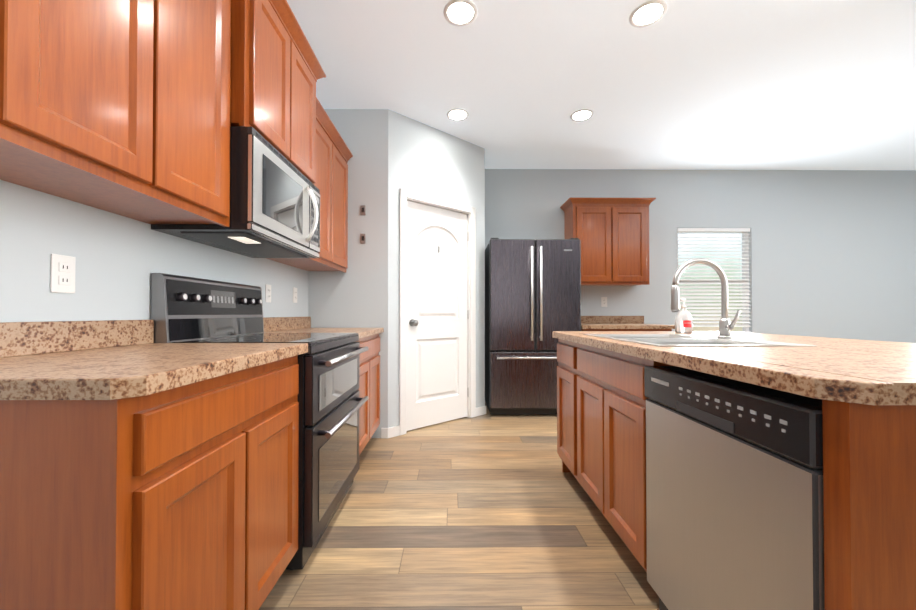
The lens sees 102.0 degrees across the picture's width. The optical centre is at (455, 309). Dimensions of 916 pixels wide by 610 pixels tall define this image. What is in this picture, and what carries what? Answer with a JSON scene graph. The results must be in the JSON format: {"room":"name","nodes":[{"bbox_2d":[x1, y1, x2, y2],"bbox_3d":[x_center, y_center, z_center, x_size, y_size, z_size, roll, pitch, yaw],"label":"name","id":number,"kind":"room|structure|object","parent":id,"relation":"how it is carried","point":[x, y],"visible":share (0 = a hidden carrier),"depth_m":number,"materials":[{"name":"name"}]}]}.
{"room":"kitchen","nodes":[
{"label":"kitchen","id":0,"kind":"room"},
{"bbox_2d":[0,180,308,321],"bbox_3d":[-1.245,-0.338,0.391,0.100,2.740,8.140,0,-1,-1],"label":"wall","id":1,"kind":"structure","parent":0,"point":[120,259],"depth_m":1.25,"materials":[{"name":"grey paint"}]},
{"bbox_2d":[50,254,75,292],"bbox_3d":[-1.196,-0.110,1.134,0.008,0.115,0.070,0,-1,-1],"label":"electrical outlet","id":2,"kind":"object","parent":1,"relation":"attached to","point":[62,276],"visible":1,"depth_m":1.13,"materials":[{"name":"white plastic"}]},
{"bbox_2d":[0,0,230,226],"bbox_3d":[-1.017,-0.821,1.047,0.363,0.981,0.837,0,-1,-1],"label":"upper cabinet","id":3,"kind":"object","parent":1,"relation":"attached to","point":[120,107],"visible":1,"depth_m":1.00,"materials":[{"name":"brown wood"}]},
{"bbox_2d":[265,284,270,302],"bbox_3d":[-1.208,-0.107,2.400,0.008,0.115,0.070,0,-1,-1],"label":"electrical outlet","id":4,"kind":"object","parent":1,"relation":"attached to","point":[267,293],"visible":1,"depth_m":2.38,"materials":[{"name":"white plastic"}]},
{"bbox_2d":[230,0,325,184],"bbox_3d":[-0.998,-1.088,1.851,0.415,0.721,0.856,0,-1,-1],"label":"upper cabinet","id":5,"kind":"object","parent":1,"relation":"attached to","point":[277,72],"visible":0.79,"depth_m":1.71,"materials":[{"name":"brown wood"}]},
{"bbox_2d":[151,126,319,257],"bbox_3d":[-0.973,-0.516,1.846,0.466,0.416,0.755,0,-1,-1],"label":"microwave","id":6,"kind":"object","parent":5,"relation":"attached to","point":[274,202],"visible":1,"depth_m":1.62,"materials":[{"name":"silver metal"}]},
{"bbox_2d":[293,287,296,302],"bbox_3d":[-1.211,-0.113,2.810,0.008,0.115,0.070,0,-1,-1],"label":"electrical outlet","id":7,"kind":"object","parent":1,"relation":"attached to","point":[294,295],"visible":1,"depth_m":2.79,"materials":[{"name":"white plastic"}]},
{"bbox_2d":[266,97,352,272],"bbox_3d":[-1.032,-0.805,2.657,0.363,0.981,0.852,0,-1,-1],"label":"upper cabinet","id":8,"kind":"object","parent":1,"relation":"attached to","point":[334,155],"visible":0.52,"depth_m":2.64,"materials":[{"name":"brown wood"}]},
{"bbox_2d":[308,109,387,437],"bbox_3d":[-0.889,-0.309,3.140,0.660,2.740,0.110,0,-1,-1],"label":"wall","id":9,"kind":"structure","parent":0,"point":[355,295],"depth_m":3.09,"materials":[{"name":"grey paint"}]},
{"bbox_2d":[360,234,365,242],"bbox_3d":[-0.766,-0.595,3.082,0.044,0.080,0.013,0,-1,-1],"label":"switch plate","id":10,"kind":"object","parent":9,"relation":"attached to","point":[362,238],"visible":1,"depth_m":3.08,"materials":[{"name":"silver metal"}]},
{"bbox_2d":[360,205,365,214],"bbox_3d":[-0.766,-0.830,3.084,0.044,0.080,0.013,0,-1,-1],"label":"switch plate","id":11,"kind":"object","parent":9,"relation":"attached to","point":[362,209],"visible":1,"depth_m":3.08,"materials":[{"name":"silver metal"}]},
{"bbox_2d":[381,428,386,437],"bbox_3d":[-0.584,1.018,3.066,0.055,0.085,0.014,0,-1,-1],"label":"baseboard","id":12,"kind":"structure","parent":9,"relation":"attached to","point":[383,432],"depth_m":3.06,"materials":[{"name":"white"}]},
{"bbox_2d":[388,109,484,427],"bbox_3d":[-0.163,-0.305,3.498,1.136,2.740,0.110,1,-1,-41],"label":"wall","id":13,"kind":"structure","parent":0,"point":[424,159],"depth_m":3.36,"materials":[{"name":"grey paint"}]},
{"bbox_2d":[387,406,485,438],"bbox_3d":[-0.123,1.022,3.437,1.158,0.085,0.014,1,-1,-41],"label":"baseboard","id":14,"kind":"structure","parent":13,"relation":"attached to","point":[394,431],"depth_m":3.12,"materials":[{"name":"white wood"}]},
{"bbox_2d":[407,201,467,430],"bbox_3d":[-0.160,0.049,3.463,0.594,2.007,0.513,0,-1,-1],"label":"pantry door","id":15,"kind":"structure","parent":13,"relation":"in","point":[436,315],"depth_m":3.44,"materials":[{"name":"white wood"}]},
{"bbox_2d":[399,188,475,434],"bbox_3d":[-0.171,0.016,3.477,0.884,2.097,0.127,1,-1,-41],"label":"door frame","id":16,"kind":"structure","parent":13,"relation":"attached to","point":[420,198],"depth_m":3.41,"materials":[{"name":"white wood"}]},
{"bbox_2d":[259,402,659,609],"bbox_3d":[2.660,1.058,0.412,7.910,0.050,8.140,0,-1,-1],"label":"floor","id":17,"kind":"structure","parent":0,"point":[487,511],"depth_m":1.71,"materials":[{"name":"wood"}]},
{"bbox_2d":[0,355,298,609],"bbox_3d":[-0.897,0.601,1.058,0.603,0.876,0.787,0,-1,-1],"label":"base cabinet","id":18,"kind":"object","parent":17,"relation":"on","point":[184,497],"visible":0.92,"depth_m":0.74,"materials":[{"name":"brown wood"}]},
{"bbox_2d":[0,320,307,399],"bbox_3d":[-0.887,0.098,1.054,0.623,0.129,0.808,0,-1,-1],"label":"countertop","id":19,"kind":"structure","parent":18,"relation":"on","point":[88,360],"depth_m":0.96,"materials":[{"name":"stone"}]},
{"bbox_2d":[151,273,368,569],"bbox_3d":[-0.853,0.452,1.837,0.696,1.190,0.755,0,-1,-1],"label":"stove","id":20,"kind":"object","parent":17,"relation":"on","point":[184,309],"visible":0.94,"depth_m":1.63,"materials":[{"name":"black metal"}]},
{"bbox_2d":[356,334,379,454],"bbox_3d":[-0.911,0.618,2.644,0.603,0.876,0.852,0,-1,-1],"label":"base cabinet","id":21,"kind":"object","parent":17,"relation":"on","point":[369,415],"visible":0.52,"depth_m":2.65,"materials":[{"name":"brown wood"}]},
{"bbox_2d":[263,317,383,338],"bbox_3d":[-0.901,0.114,2.650,0.623,0.129,0.856,0,-1,-1],"label":"countertop","id":22,"kind":"structure","parent":21,"relation":"on","point":[287,324],"depth_m":2.55,"materials":[{"name":"stone"}]},
{"bbox_2d":[485,238,580,414],"bbox_3d":[0.798,0.173,3.989,0.910,1.793,0.712,0,-1,-1],"label":"refrigerator","id":23,"kind":"object","parent":17,"relation":"on","point":[532,295],"visible":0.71,"depth_m":3.69,"materials":[{"name":"grey metal"}]},
{"bbox_2d":[557,339,640,564],"bbox_3d":[0.972,0.610,1.858,0.620,0.876,1.148,0,-1,-1],"label":"base cabinet","id":24,"kind":"object","parent":17,"relation":"on","point":[599,436],"depth_m":1.67,"materials":[{"name":"brown wood"}]},
{"bbox_2d":[581,329,671,330],"bbox_3d":[1.747,0.632,4.057,0.910,0.876,0.618,0,-1,-1],"label":"base cabinet","id":25,"kind":"object","parent":17,"relation":"on","point":[626,329],"depth_m":3.77,"materials":[{"name":"brown wood"}]},
{"bbox_2d":[581,316,674,328],"bbox_3d":[1.748,0.129,4.053,0.950,0.129,0.638,0,-1,-1],"label":"countertop","id":26,"kind":"structure","parent":25,"relation":"on","point":[612,322],"depth_m":4.35,"materials":[{"name":"stone"}]},
{"bbox_2d":[644,366,824,609],"bbox_3d":[0.954,0.614,0.980,0.602,0.850,0.600,0,-1,-1],"label":"dishwasher","id":27,"kind":"object","parent":17,"relation":"on","point":[734,499],"visible":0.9,"depth_m":0.89,"materials":[{"name":"grey metal"}]},
{"bbox_2d":[637,357,915,609],"bbox_3d":[0.980,0.600,0.967,0.620,0.876,0.670,0,-1,-1],"label":"base cabinet","id":28,"kind":"object","parent":17,"relation":"on","point":[869,478],"depth_m":0.63,"materials":[{"name":"brown wood"}]},
{"bbox_2d":[552,331,915,404],"bbox_3d":[1.220,0.149,1.534,1.170,0.037,1.830,0,-1,-1],"label":"countertop","id":29,"kind":"structure","parent":28,"relation":"on","point":[870,372],"depth_m":0.91,"materials":[{"name":"stone"}]},
{"bbox_2d":[675,298,692,332],"bbox_3d":[1.369,0.033,2.221,0.100,0.208,0.071,0,-1,-1],"label":"soap bottle","id":30,"kind":"object","parent":29,"relation":"on","point":[683,321],"visible":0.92,"depth_m":2.20,"materials":[{"name":"white plastic"}]},
{"bbox_2d":[583,334,816,345],"bbox_3d":[0.984,0.222,1.666,0.560,0.190,0.740,0,-1,-1],"label":"sink","id":31,"kind":"object","parent":29,"relation":"in","point":[673,340],"visible":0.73,"depth_m":1.65,"materials":[{"name":"silver metal"}]},
{"bbox_2d":[671,258,740,338],"bbox_3d":[1.108,-0.053,1.653,0.272,0.359,0.094,0,-1,-1],"label":"faucet","id":32,"kind":"object","parent":29,"relation":"on","point":[726,325],"visible":1,"depth_m":1.66,"materials":[{"name":"silver metal"}]},
{"bbox_2d":[287,0,915,169],"bbox_3d":[2.660,-1.737,0.441,7.910,0.060,8.140,0,-1,-1],"label":"ceiling","id":33,"kind":"structure","parent":0,"point":[755,85],"depth_m":2.70,"materials":[{"name":"white paint"}]},
{"bbox_2d":[446,108,468,120],"bbox_3d":[0.020,-1.675,3.187,0.196,0.006,0.196,0,-1,-1],"label":"recessed light","id":34,"kind":"object","parent":33,"relation":"in","point":[457,114],"visible":1,"depth_m":3.18,"materials":[{"name":"white"}]},
{"bbox_2d":[443,0,477,26],"bbox_3d":[0.030,-1.686,2.107,0.196,0.006,0.196,0,-1,-1],"label":"recessed light","id":35,"kind":"object","parent":33,"relation":"in","point":[460,13],"visible":1,"depth_m":2.10,"materials":[{"name":"white"}]},
{"bbox_2d":[570,109,593,121],"bbox_3d":[1.090,-1.675,3.196,0.196,0.006,0.196,0,-1,-1],"label":"recessed light","id":36,"kind":"object","parent":33,"relation":"in","point":[581,115],"visible":1,"depth_m":3.19,"materials":[{"name":"white"}]},
{"bbox_2d":[629,0,667,27],"bbox_3d":[1.100,-1.686,2.116,0.196,0.006,0.196,0,-1,-1],"label":"recessed light","id":37,"kind":"object","parent":33,"relation":"in","point":[648,13],"visible":1,"depth_m":2.11,"materials":[{"name":"white"}]},
{"bbox_2d":[485,169,915,401],"bbox_3d":[2.624,-0.296,4.441,7.710,2.740,0.110,0,-1,-1],"label":"wall","id":38,"kind":"structure","parent":0,"point":[832,253],"depth_m":4.40,"materials":[{"name":"grey paint"}]},
{"bbox_2d":[601,297,606,306],"bbox_3d":[1.757,-0.096,4.371,0.070,0.115,0.008,0,-1,-1],"label":"electrical outlet","id":39,"kind":"object","parent":38,"relation":"attached to","point":[603,301],"visible":1,"depth_m":4.37,"materials":[{"name":"white plastic"}]},
{"bbox_2d":[560,197,655,285],"bbox_3d":[1.711,-0.749,4.201,0.940,0.941,0.358,0,-1,-1],"label":"upper cabinet","id":40,"kind":"object","parent":38,"relation":"attached to","point":[612,234],"visible":0.96,"depth_m":4.06,"materials":[{"name":"brown wood"}]},
{"bbox_2d":[677,232,748,330],"bbox_3d":[3.070,-0.341,4.434,0.888,1.268,0.112,0,-1,-1],"label":"window","id":41,"kind":"structure","parent":38,"relation":"in","point":[744,234],"depth_m":4.46,"materials":[{"name":"white plastic"}]},
{"bbox_2d":[677,228,750,332],"bbox_3d":[3.070,-0.348,4.412,0.866,1.248,0.044,0,-1,-1],"label":"window blinds","id":42,"kind":"object","parent":41,"relation":"attached to","point":[739,290],"visible":0.69,"depth_m":4.41,"materials":[{"name":"white plastic"}]},
{"label":"outside","id":43,"kind":"structure","parent":0,"visible":0},
{"bbox_2d":[678,233,741,330],"bbox_3d":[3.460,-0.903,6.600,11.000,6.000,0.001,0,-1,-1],"label":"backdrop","id":44,"kind":"structure","parent":43,"point":[727,274],"depth_m":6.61,"materials":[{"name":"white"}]}
]}

